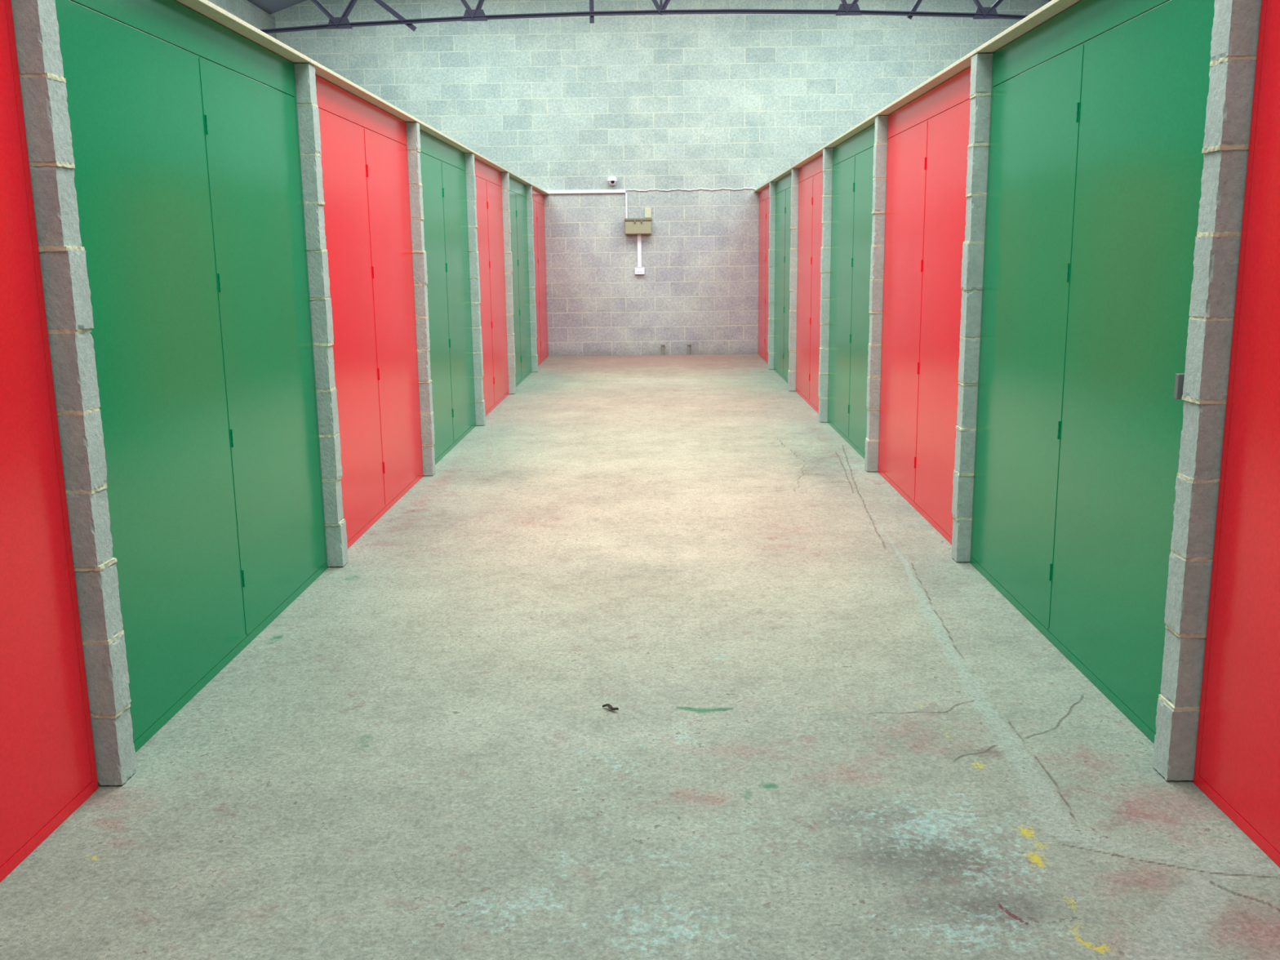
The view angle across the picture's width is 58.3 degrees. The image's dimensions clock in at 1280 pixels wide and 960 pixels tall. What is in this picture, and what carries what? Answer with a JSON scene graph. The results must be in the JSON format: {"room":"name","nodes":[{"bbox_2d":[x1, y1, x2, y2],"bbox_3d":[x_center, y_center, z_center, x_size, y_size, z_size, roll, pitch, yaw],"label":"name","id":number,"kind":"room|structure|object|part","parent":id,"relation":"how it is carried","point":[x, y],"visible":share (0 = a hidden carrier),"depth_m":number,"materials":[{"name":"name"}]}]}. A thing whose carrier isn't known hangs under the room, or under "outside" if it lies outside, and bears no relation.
{"room":"self storage facility","nodes":[
{"label":"self storage facility","id":0,"kind":"room"},
{"bbox_2d":[207,0,276,39],"bbox_3d":[-5.562,-2.318,7.142,0.200,5.000,20.761,-1,11,1],"label":"wall","id":1,"kind":"structure","parent":0,"point":[243,10],"depth_m":15.77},
{"bbox_2d":[0,354,1279,959],"bbox_3d":[0.208,0.062,7.635,11.680,0.001,20.961,-1,11,1],"label":"floor","id":2,"kind":"structure","parent":0,"point":[831,735],"depth_m":3.62,"materials":[{"name":"concrete"}]},
{"bbox_2d":[11,0,137,786],"bbox_3d":[-3.490,-0.268,3.261,3.886,2.428,0.112,-1,11,1],"label":"pier","id":3,"kind":"object","parent":2,"relation":"on","point":[63,257],"visible":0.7,"depth_m":3.21,"materials":[{"name":"concrete"}]},
{"bbox_2d":[54,0,328,753],"bbox_3d":[-1.628,-0.520,4.429,0.058,2.426,2.320,-1,11,1],"label":"door","id":4,"kind":"structure","parent":3,"relation":"attached to","point":[184,128],"depth_m":4.13,"materials":[{"name":"green paint"}]},
{"bbox_3d":[-1.634,-0.353,3.885,0.040,2.235,1.128,-1,11,1],"label":"door","id":5,"kind":"part","parent":4,"relation":"part of","materials":[{"name":"green paint"}]},
{"bbox_3d":[-1.635,-1.635,4.209,0.031,0.152,2.263,-1,11,1],"label":"header panel","id":6,"kind":"part","parent":4,"relation":"part of","materials":[{"name":"green paint"}]},
{"bbox_3d":[-1.632,-0.520,4.429,0.050,2.426,2.320,-1,11,1],"label":"door frame","id":7,"kind":"part","parent":4,"relation":"part of","materials":[{"name":"green paint"}]},
{"bbox_3d":[-1.619,-0.572,4.995,0.040,2.235,1.128,-1,11,1],"label":"door","id":8,"kind":"part","parent":4,"relation":"part of","materials":[{"name":"green paint"}]},
{"bbox_2d":[173,0,310,62],"bbox_3d":[-1.680,-1.714,4.144,0.264,0.018,2.430,-1,11,1],"label":"board","id":9,"kind":"object","parent":3,"relation":"on","point":[206,8],"visible":0.44,"depth_m":4.54,"materials":[{"name":"beige wood"}]},
{"bbox_2d":[293,62,348,566],"bbox_3d":[-3.457,-0.739,5.651,3.886,2.428,0.111,-1,11,1],"label":"pier","id":10,"kind":"object","parent":2,"relation":"on","point":[308,110],"visible":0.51,"depth_m":5.58,"materials":[{"name":"concrete"}]},
{"bbox_2d":[293,58,417,121],"bbox_3d":[-1.648,-2.185,6.531,0.264,0.018,2.430,-1,11,1],"label":"board","id":11,"kind":"object","parent":10,"relation":"on","point":[321,71],"visible":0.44,"depth_m":6.30,"materials":[{"name":"beige wood"}]},
{"bbox_2d":[315,74,423,548],"bbox_3d":[-1.595,-0.991,6.817,0.058,2.426,2.320,-1,11,1],"label":"door","id":12,"kind":"structure","parent":2,"relation":"on","point":[364,160],"depth_m":6.70,"materials":[{"name":"red paint"}]},
{"bbox_3d":[-1.601,-0.824,6.273,0.040,2.235,1.128,-1,11,1],"label":"door","id":13,"kind":"part","parent":12,"relation":"part of","materials":[{"name":"red paint"}]},
{"bbox_3d":[-1.603,-2.106,6.597,0.031,0.152,2.263,-1,11,1],"label":"header panel","id":14,"kind":"part","parent":12,"relation":"part of","materials":[{"name":"red paint"}]},
{"bbox_3d":[-1.599,-0.991,6.817,0.050,2.426,2.320,-1,11,1],"label":"door frame","id":15,"kind":"part","parent":12,"relation":"part of","materials":[{"name":"red paint"}]},
{"bbox_3d":[-1.586,-1.043,7.383,0.040,2.235,1.128,-1,11,1],"label":"door","id":16,"kind":"part","parent":12,"relation":"part of","materials":[{"name":"red paint"}]},
{"bbox_2d":[405,122,435,475],"bbox_3d":[-3.425,-1.210,8.037,3.886,2.428,0.112,-1,11,1],"label":"pier","id":17,"kind":"object","parent":2,"relation":"on","point":[413,136],"visible":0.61,"depth_m":7.96,"materials":[{"name":"concrete"}]},
{"bbox_2d":[405,119,473,152],"bbox_3d":[-1.615,-2.656,8.919,0.264,0.018,2.430,-1,11,1],"label":"board","id":18,"kind":"object","parent":17,"relation":"on","point":[424,127],"visible":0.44,"depth_m":8.79,"materials":[{"name":"beige wood"}]},
{"bbox_2d":[419,129,475,464],"bbox_3d":[-1.563,-1.462,9.205,0.058,2.426,2.320,-1,11,1],"label":"door","id":19,"kind":"structure","parent":2,"relation":"on","point":[442,166],"depth_m":9.22,"materials":[{"name":"green paint"}]},
{"bbox_3d":[-1.569,-1.295,8.661,0.040,2.235,1.128,-1,11,1],"label":"door","id":20,"kind":"part","parent":19,"relation":"part of","materials":[{"name":"green paint"}]},
{"bbox_3d":[-1.570,-2.578,8.985,0.031,0.152,2.263,-1,11,1],"label":"header panel","id":21,"kind":"part","parent":19,"relation":"part of","materials":[{"name":"green paint"}]},
{"bbox_3d":[-1.567,-1.462,9.205,0.050,2.426,2.320,-1,11,1],"label":"door frame","id":22,"kind":"part","parent":19,"relation":"part of","materials":[{"name":"green paint"}]},
{"bbox_3d":[-1.554,-1.514,9.771,0.040,2.235,1.128,-1,11,1],"label":"door","id":23,"kind":"part","parent":19,"relation":"part of","materials":[{"name":"green paint"}]},
{"bbox_2d":[465,153,485,425],"bbox_3d":[-3.393,-1.681,10.426,3.886,2.428,0.110,-1,11,1],"label":"pier","id":24,"kind":"object","parent":2,"relation":"on","point":[471,192],"visible":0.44,"depth_m":10.35,"materials":[{"name":"concrete"}]},
{"bbox_2d":[464,151,508,172],"bbox_3d":[-1.583,-3.127,11.307,0.264,0.018,2.430,-1,11,1],"label":"board","id":25,"kind":"object","parent":24,"relation":"on","point":[478,157],"visible":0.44,"depth_m":11.24,"materials":[{"name":"beige wood"}]},
{"bbox_2d":[474,158,508,416],"bbox_3d":[-1.530,-1.933,11.592,0.058,2.426,2.320,-1,11,1],"label":"door","id":26,"kind":"structure","parent":2,"relation":"on","point":[490,228],"depth_m":11.69,"materials":[{"name":"red paint"}]},
{"bbox_3d":[-1.536,-1.766,11.049,0.040,2.235,1.128,-1,11,1],"label":"door","id":27,"kind":"part","parent":26,"relation":"part of","materials":[{"name":"red paint"}]},
{"bbox_3d":[-1.538,-3.049,11.373,0.031,0.152,2.263,-1,11,1],"label":"header panel","id":28,"kind":"part","parent":26,"relation":"part of","materials":[{"name":"red paint"}]},
{"bbox_3d":[-1.534,-1.933,11.593,0.050,2.426,2.320,-1,11,1],"label":"door frame","id":29,"kind":"part","parent":26,"relation":"part of","materials":[{"name":"red paint"}]},
{"bbox_3d":[-1.521,-1.985,12.159,0.040,2.235,1.128,-1,11,1],"label":"door","id":30,"kind":"part","parent":26,"relation":"part of","materials":[{"name":"red paint"}]},
{"bbox_2d":[501,172,515,393],"bbox_3d":[-3.360,-2.152,12.812,3.886,2.428,0.112,-1,11,1],"label":"pier","id":31,"kind":"object","parent":2,"relation":"on","point":[504,175],"visible":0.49,"depth_m":12.73,"materials":[{"name":"concrete"}]},
{"bbox_2d":[507,170,531,185],"bbox_3d":[-1.550,-3.598,13.694,0.264,0.018,2.430,-1,11,1],"label":"board","id":32,"kind":"object","parent":31,"relation":"on","point":[512,175],"visible":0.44,"depth_m":13.72,"materials":[{"name":"beige wood"}]},
{"bbox_2d":[509,177,531,386],"bbox_3d":[-1.498,-2.404,13.980,0.058,2.426,2.320,-1,11,1],"label":"door","id":33,"kind":"structure","parent":2,"relation":"on","point":[517,190],"depth_m":14.16,"materials":[{"name":"green paint"}]},
{"bbox_3d":[-1.504,-2.237,13.437,0.040,2.235,1.128,-1,11,1],"label":"door","id":34,"kind":"part","parent":33,"relation":"part of","materials":[{"name":"green paint"}]},
{"bbox_3d":[-1.505,-3.520,13.760,0.031,0.152,2.263,-1,11,1],"label":"header panel","id":35,"kind":"part","parent":33,"relation":"part of","materials":[{"name":"green paint"}]},
{"bbox_3d":[-1.489,-2.456,14.547,0.040,2.235,1.128,-1,11,1],"label":"door","id":36,"kind":"part","parent":33,"relation":"part of","materials":[{"name":"green paint"}]},
{"bbox_3d":[-1.502,-2.404,13.980,0.050,2.426,2.320,-1,11,1],"label":"door frame","id":37,"kind":"part","parent":33,"relation":"part of","materials":[{"name":"green paint"}]},
{"bbox_2d":[526,185,537,372],"bbox_3d":[-3.328,-2.623,15.202,3.886,2.428,0.110,-1,11,1],"label":"pier","id":38,"kind":"object","parent":2,"relation":"on","point":[529,188],"visible":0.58,"depth_m":15.13,"materials":[{"name":"concrete"}]},
{"bbox_2d":[531,183,548,194],"bbox_3d":[-1.518,-4.069,16.082,0.264,0.018,2.430,-1,11,1],"label":"board","id":39,"kind":"object","parent":38,"relation":"on","point":[534,187],"visible":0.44,"depth_m":16.16,"materials":[{"name":"beige wood"}]},
{"bbox_2d":[532,188,548,365],"bbox_3d":[-1.466,-2.875,16.368,0.058,2.426,2.320,-1,11,1],"label":"door","id":40,"kind":"structure","parent":38,"relation":"attached to","point":[538,198],"depth_m":16.64,"materials":[{"name":"red paint"}]},
{"bbox_3d":[-1.471,-2.708,15.824,0.040,2.235,1.128,-1,11,1],"label":"door","id":41,"kind":"part","parent":40,"relation":"part of","materials":[{"name":"red paint"}]},
{"bbox_3d":[-1.473,-3.991,16.148,0.031,0.152,2.263,-1,11,1],"label":"header panel","id":42,"kind":"part","parent":40,"relation":"part of","materials":[{"name":"red paint"}]},
{"bbox_3d":[-1.456,-2.927,16.934,0.040,2.235,1.128,-1,11,1],"label":"door","id":43,"kind":"part","parent":40,"relation":"part of","materials":[{"name":"red paint"}]},
{"bbox_3d":[-1.470,-2.875,16.368,0.050,2.426,2.320,-1,11,1],"label":"door frame","id":44,"kind":"part","parent":40,"relation":"part of","materials":[{"name":"red paint"}]},
{"bbox_2d":[602,703,618,710],"bbox_3d":[-0.101,0.783,3.950,0.020,0.013,0.068,-11,15,-43],"label":"dry leaf","id":45,"kind":"object","parent":2,"relation":"on","point":[608,705],"visible":1,"depth_m":3.95,"materials":[{"name":"brown plant"}]},
{"bbox_2d":[661,343,664,355],"bbox_3d":[0.354,-2.008,17.676,0.052,0.175,0.055,-1,11,1],"label":"pipe stub","id":46,"kind":"object","parent":2,"relation":"on","point":[662,344],"visible":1,"depth_m":17.66,"materials":[{"name":"metal"}]},
{"bbox_2d":[687,343,690,355],"bbox_3d":[0.754,-2.012,17.670,0.052,0.175,0.055,-1,11,1],"label":"pipe stub","id":47,"kind":"object","parent":2,"relation":"on","point":[688,344],"visible":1,"depth_m":17.65,"materials":[{"name":"metal"}]},
{"bbox_2d":[767,182,775,369],"bbox_3d":[3.635,-2.688,15.098,3.886,2.428,0.112,-1,11,1],"label":"pier","id":48,"kind":"object","parent":2,"relation":"on","point":[772,184],"visible":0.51,"depth_m":15.08,"materials":[{"name":"concrete"}]},
{"bbox_2d":[754,181,769,191],"bbox_3d":[1.828,-4.100,16.031,0.264,0.018,2.430,-1,11,1],"label":"board","id":49,"kind":"object","parent":48,"relation":"on","point":[766,184],"visible":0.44,"depth_m":16.08,"materials":[{"name":"beige wood"}]},
{"bbox_2d":[757,186,769,364],"bbox_3d":[1.806,-2.905,16.318,0.058,2.426,2.320,-1,11,1],"label":"door","id":50,"kind":"structure","parent":48,"relation":"attached to","point":[764,199],"depth_m":16.61,"materials":[{"name":"red paint"}]},
{"bbox_3d":[1.813,-2.957,16.884,0.040,2.235,1.128,-1,11,1],"label":"door","id":51,"kind":"part","parent":50,"relation":"part of","materials":[{"name":"red paint"}]},
{"bbox_3d":[1.810,-2.905,16.318,0.050,2.426,2.320,-1,11,1],"label":"door frame","id":52,"kind":"part","parent":50,"relation":"part of","materials":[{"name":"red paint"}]},
{"bbox_3d":[1.786,-4.021,16.098,0.031,0.152,2.263,-1,11,1],"label":"header panel","id":53,"kind":"part","parent":50,"relation":"part of","materials":[{"name":"red paint"}]},
{"bbox_3d":[1.798,-2.738,15.774,0.040,2.235,1.128,-1,11,1],"label":"door","id":54,"kind":"part","parent":50,"relation":"part of","materials":[{"name":"red paint"}]},
{"bbox_2d":[773,173,791,382],"bbox_3d":[1.774,-2.434,13.930,0.058,2.426,2.320,-1,11,1],"label":"door","id":55,"kind":"structure","parent":2,"relation":"on","point":[783,186],"depth_m":14.14,"materials":[{"name":"green paint"}]},
{"bbox_3d":[1.781,-2.486,14.496,0.040,2.235,1.128,-1,11,1],"label":"door","id":56,"kind":"part","parent":55,"relation":"part of","materials":[{"name":"green paint"}]},
{"bbox_3d":[1.778,-2.434,13.930,0.050,2.426,2.320,-1,11,1],"label":"door frame","id":57,"kind":"part","parent":55,"relation":"part of","materials":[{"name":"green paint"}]},
{"bbox_3d":[1.753,-3.550,13.710,0.031,0.152,2.263,-1,11,1],"label":"header panel","id":58,"kind":"part","parent":55,"relation":"part of","materials":[{"name":"green paint"}]},
{"bbox_3d":[1.766,-2.267,13.386,0.040,2.235,1.128,-1,11,1],"label":"door","id":59,"kind":"part","parent":55,"relation":"part of","materials":[{"name":"green paint"}]},
{"bbox_2d":[787,168,798,391],"bbox_3d":[3.603,-2.217,12.708,3.886,2.428,0.111,-1,11,1],"label":"pier","id":60,"kind":"object","parent":2,"relation":"on","point":[794,180],"visible":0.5,"depth_m":12.69,"materials":[{"name":"concrete"}]},
{"bbox_2d":[769,166,792,182],"bbox_3d":[1.795,-3.628,13.643,0.264,0.018,2.430,-1,11,1],"label":"board","id":61,"kind":"object","parent":60,"relation":"on","point":[788,171],"visible":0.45,"depth_m":13.67,"materials":[{"name":"beige wood"}]},
{"bbox_2d":[795,154,822,413],"bbox_3d":[1.741,-1.963,11.542,0.058,2.426,2.320,-1,11,1],"label":"door","id":62,"kind":"structure","parent":2,"relation":"on","point":[810,175],"depth_m":11.68,"materials":[{"name":"red paint"}]},
{"bbox_3d":[1.748,-2.015,12.108,0.040,2.235,1.128,-1,11,1],"label":"door","id":63,"kind":"part","parent":62,"relation":"part of","materials":[{"name":"red paint"}]},
{"bbox_3d":[1.721,-3.078,11.322,0.031,0.152,2.263,-1,11,1],"label":"header panel","id":64,"kind":"part","parent":62,"relation":"part of","materials":[{"name":"red paint"}]},
{"bbox_3d":[1.733,-1.796,10.998,0.040,2.235,1.128,-1,11,1],"label":"door","id":65,"kind":"part","parent":62,"relation":"part of","materials":[{"name":"red paint"}]},
{"bbox_2d":[817,148,832,422],"bbox_3d":[3.571,-1.746,10.322,3.886,2.428,0.112,-1,11,1],"label":"pier","id":66,"kind":"object","parent":2,"relation":"on","point":[825,251],"visible":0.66,"depth_m":10.30,"materials":[{"name":"concrete"}]},
{"bbox_2d":[791,146,832,168],"bbox_3d":[1.763,-3.158,11.255,0.264,0.018,2.430,-1,11,1],"label":"board","id":67,"kind":"object","parent":66,"relation":"on","point":[818,153],"visible":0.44,"depth_m":11.22,"materials":[{"name":"beige wood"}]},
{"bbox_2d":[826,123,875,458],"bbox_3d":[1.709,-1.492,9.154,0.058,2.426,2.320,-1,11,1],"label":"door","id":68,"kind":"structure","parent":2,"relation":"on","point":[851,217],"depth_m":9.18,"materials":[{"name":"green paint"}]},
{"bbox_3d":[1.716,-1.544,9.721,0.040,2.235,1.128,-1,11,1],"label":"door","id":69,"kind":"part","parent":68,"relation":"part of","materials":[{"name":"green paint"}]},
{"bbox_3d":[1.688,-2.607,8.935,0.031,0.152,2.263,-1,11,1],"label":"header panel","id":70,"kind":"part","parent":68,"relation":"part of","materials":[{"name":"green paint"}]},
{"bbox_3d":[1.701,-1.325,8.611,0.040,2.235,1.128,-1,11,1],"label":"door","id":71,"kind":"part","parent":68,"relation":"part of","materials":[{"name":"green paint"}]},
{"bbox_2d":[864,115,888,471],"bbox_3d":[3.538,-1.275,7.933,3.886,2.428,0.111,-1,11,1],"label":"pier","id":72,"kind":"object","parent":2,"relation":"on","point":[880,146],"visible":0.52,"depth_m":7.91,"materials":[{"name":"concrete"}]},
{"bbox_2d":[824,112,888,147],"bbox_3d":[1.730,-2.686,8.867,0.264,0.018,2.430,-1,11,1],"label":"board","id":73,"kind":"object","parent":72,"relation":"on","point":[869,121],"visible":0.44,"depth_m":8.74,"materials":[{"name":"beige wood"}]},
{"bbox_2d":[951,53,992,561],"bbox_3d":[3.506,-0.804,5.547,3.886,2.428,0.112,-1,11,1],"label":"pier","id":74,"kind":"object","parent":2,"relation":"on","point":[981,64],"visible":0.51,"depth_m":5.52,"materials":[{"name":"concrete"}]},
{"bbox_2d":[877,66,970,544],"bbox_3d":[1.676,-1.021,6.767,0.058,2.426,2.320,-1,11,1],"label":"door","id":75,"kind":"structure","parent":74,"relation":"attached to","point":[928,136],"depth_m":6.66,"materials":[{"name":"red paint"}]},
{"bbox_3d":[1.683,-1.073,7.333,0.040,2.235,1.128,-1,11,1],"label":"door","id":76,"kind":"part","parent":75,"relation":"part of","materials":[{"name":"red paint"}]},
{"bbox_3d":[1.656,-2.136,6.547,0.031,0.152,2.263,-1,11,1],"label":"header panel","id":77,"kind":"part","parent":75,"relation":"part of","materials":[{"name":"red paint"}]},
{"bbox_3d":[1.668,-0.854,6.223,0.040,2.235,1.128,-1,11,1],"label":"door","id":78,"kind":"part","parent":75,"relation":"part of","materials":[{"name":"red paint"}]},
{"bbox_2d":[876,48,994,115],"bbox_3d":[1.698,-2.215,6.480,0.264,0.018,2.430,-1,11,1],"label":"board","id":79,"kind":"object","parent":74,"relation":"on","point":[963,63],"visible":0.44,"depth_m":6.26,"materials":[{"name":"beige wood"}]},
{"bbox_2d":[969,0,1214,742],"bbox_3d":[1.609,-0.550,4.379,0.128,2.426,2.320,-1,11,1],"label":"door","id":80,"kind":"structure","parent":2,"relation":"on","point":[1095,161],"depth_m":4.10,"materials":[{"name":"green paint"}]},
{"bbox_3d":[1.651,-0.602,4.945,0.040,2.235,1.128,-1,11,1],"label":"door","id":81,"kind":"part","parent":80,"relation":"part of","materials":[{"name":"green paint"}]},
{"bbox_3d":[1.623,-1.665,4.159,0.031,0.152,2.263,-1,11,1],"label":"header panel","id":82,"kind":"part","parent":80,"relation":"part of","materials":[{"name":"green paint"}]},
{"bbox_3d":[1.636,-0.383,3.835,0.040,2.235,1.128,-1,11,1],"label":"door","id":83,"kind":"part","parent":80,"relation":"part of","materials":[{"name":"green paint"}]},
{"bbox_2d":[1151,0,1261,780],"bbox_3d":[3.473,-0.332,3.157,3.886,2.428,0.111,-1,11,1],"label":"pier","id":84,"kind":"object","parent":2,"relation":"on","point":[1236,23],"visible":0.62,"depth_m":3.16,"materials":[{"name":"concrete"}]},
{"bbox_2d":[976,0,1081,52],"bbox_3d":[1.665,-1.744,4.092,0.264,0.018,2.430,-1,11,1],"label":"board","id":85,"kind":"object","parent":84,"relation":"on","point":[1051,9],"visible":0.45,"depth_m":4.66,"materials":[{"name":"beige wood"}]},
{"bbox_2d":[247,0,1052,14],"bbox_3d":[0.136,-5.863,6.467,11.680,2.080,20.961,-1,11,1],"label":"ceiling","id":86,"kind":"structure","parent":0,"point":[270,6],"depth_m":16.52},
{"bbox_2d":[259,0,1027,33],"bbox_3d":[0.230,-6.483,12.967,11.227,2.716,0.116,-1,11,1],"label":"roof truss","id":87,"kind":"object","parent":86,"relation":"attached to","point":[844,9],"visible":0.9,"depth_m":13.20,"materials":[{"name":"metal"}]},
{"bbox_3d":[-3.475,-5.279,13.263,0.300,0.125,0.012,-1,11,1],"label":"gusset plate","id":88,"kind":"part","parent":87,"relation":"part of","materials":[{"name":"paint"}]},
{"bbox_3d":[-1.906,-5.353,13.227,0.300,0.125,0.012,-1,11,1],"label":"gusset plate","id":89,"kind":"part","parent":87,"relation":"part of","materials":[{"name":"paint"}]},
{"bbox_3d":[2.394,-5.393,13.160,0.300,0.125,0.012,-1,11,1],"label":"gusset plate","id":90,"kind":"part","parent":87,"relation":"part of","materials":[{"name":"paint"}]},
{"bbox_3d":[3.964,-5.348,13.148,0.300,0.125,0.012,-1,11,1],"label":"gusset plate","id":91,"kind":"part","parent":87,"relation":"part of","materials":[{"name":"paint"}]},
{"bbox_2d":[271,0,1049,356],"bbox_3d":[0.305,-5.380,17.141,11.680,7.000,0.200,-1,11,1],"label":"wall","id":92,"kind":"structure","parent":0,"point":[683,101],"depth_m":17.01,"materials":[{"name":"grey concrete"}]},
{"bbox_2d":[544,189,626,193],"bbox_3d":[-0.829,-4.332,17.246,1.230,0.050,0.030,-1,11,1],"label":"conduit","id":93,"kind":"object","parent":92,"relation":"attached to","point":[590,191],"visible":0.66,"depth_m":17.23,"materials":[{"name":"white plastic"}]},
{"bbox_2d":[607,176,617,185],"bbox_3d":[-0.417,-4.466,17.151,0.150,0.120,0.155,-1,11,1],"label":"security camera","id":94,"kind":"object","parent":92,"relation":"attached to","point":[611,180],"visible":1,"depth_m":17.10,"materials":[{"name":"white plastic"}]},
{"bbox_2d":[625,192,627,217],"bbox_3d":[-0.204,-4.127,17.281,0.025,0.378,0.025,-1,11,1],"label":"conduit","id":95,"kind":"object","parent":92,"relation":"attached to","point":[626,211],"visible":1,"depth_m":17.27,"materials":[{"name":"white plastic"}]},
{"bbox_2d":[624,217,652,234],"bbox_3d":[-0.026,-3.821,17.280,0.410,0.235,0.140,-1,11,1],"label":"electrical box","id":96,"kind":"object","parent":92,"relation":"attached to","point":[633,225],"visible":1,"depth_m":17.23,"materials":[{"name":"beige plastic"}]},
{"bbox_3d":[-0.027,-3.916,17.267,0.410,0.044,0.130,-1,11,1],"label":"box lid","id":97,"kind":"part","parent":96,"relation":"part of","materials":[{"name":"beige plastic"}]},
{"bbox_2d":[634,267,644,274],"bbox_3d":[-0.005,-3.175,17.453,0.150,0.100,0.050,-1,11,1],"label":"wall socket","id":98,"kind":"object","parent":92,"relation":"attached to","point":[637,270],"visible":1,"depth_m":17.43,"materials":[{"name":"white plastic"}]},
{"bbox_2d":[637,234,641,267],"bbox_3d":[-0.009,-3.474,17.404,0.060,0.495,0.030,-1,11,1],"label":"conduit","id":99,"kind":"object","parent":92,"relation":"attached to","point":[639,236],"visible":1,"depth_m":17.39,"materials":[{"name":"white plastic"}]},
{"bbox_2d":[644,207,651,217],"bbox_3d":[0.119,-4.028,17.299,0.100,0.150,0.020,-1,11,1],"label":"junction box","id":100,"kind":"object","parent":92,"relation":"attached to","point":[647,210],"visible":1,"depth_m":17.29,"materials":[{"name":"white plastic"}]},
{"bbox_2d":[625,187,756,191],"bbox_3d":[0.780,-4.358,17.224,1.990,0.040,0.016,-1,11,1],"label":"cable","id":101,"kind":"object","parent":92,"relation":"attached to","point":[700,188],"visible":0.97,"depth_m":17.22,"materials":[{"name":"white plastic"}]},
{"bbox_3d":[-3.522,0.203,0.876,3.886,2.428,0.109,-1,11,1],"label":"pier","id":102,"kind":"object","parent":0,"visible":0},
{"bbox_2d":[0,0,98,882],"bbox_3d":[-1.660,-0.049,2.042,0.058,2.426,2.320,-1,11,1],"label":"door","id":103,"kind":"structure","parent":102,"relation":"attached to","point":[48,766],"depth_m":3.04,"materials":[{"name":"red paint"}]},
{"bbox_3d":[3.441,0.139,0.769,3.886,2.428,0.107,-1,11,1],"label":"pier","id":104,"kind":"object","parent":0,"visible":0},
{"bbox_2d":[1193,0,1279,867],"bbox_3d":[1.611,-0.079,1.991,0.058,2.426,2.320,-1,11,1],"label":"door","id":105,"kind":"structure","parent":104,"relation":"attached to","point":[1237,766],"depth_m":3.00,"materials":[{"name":"red paint"}]}
]}

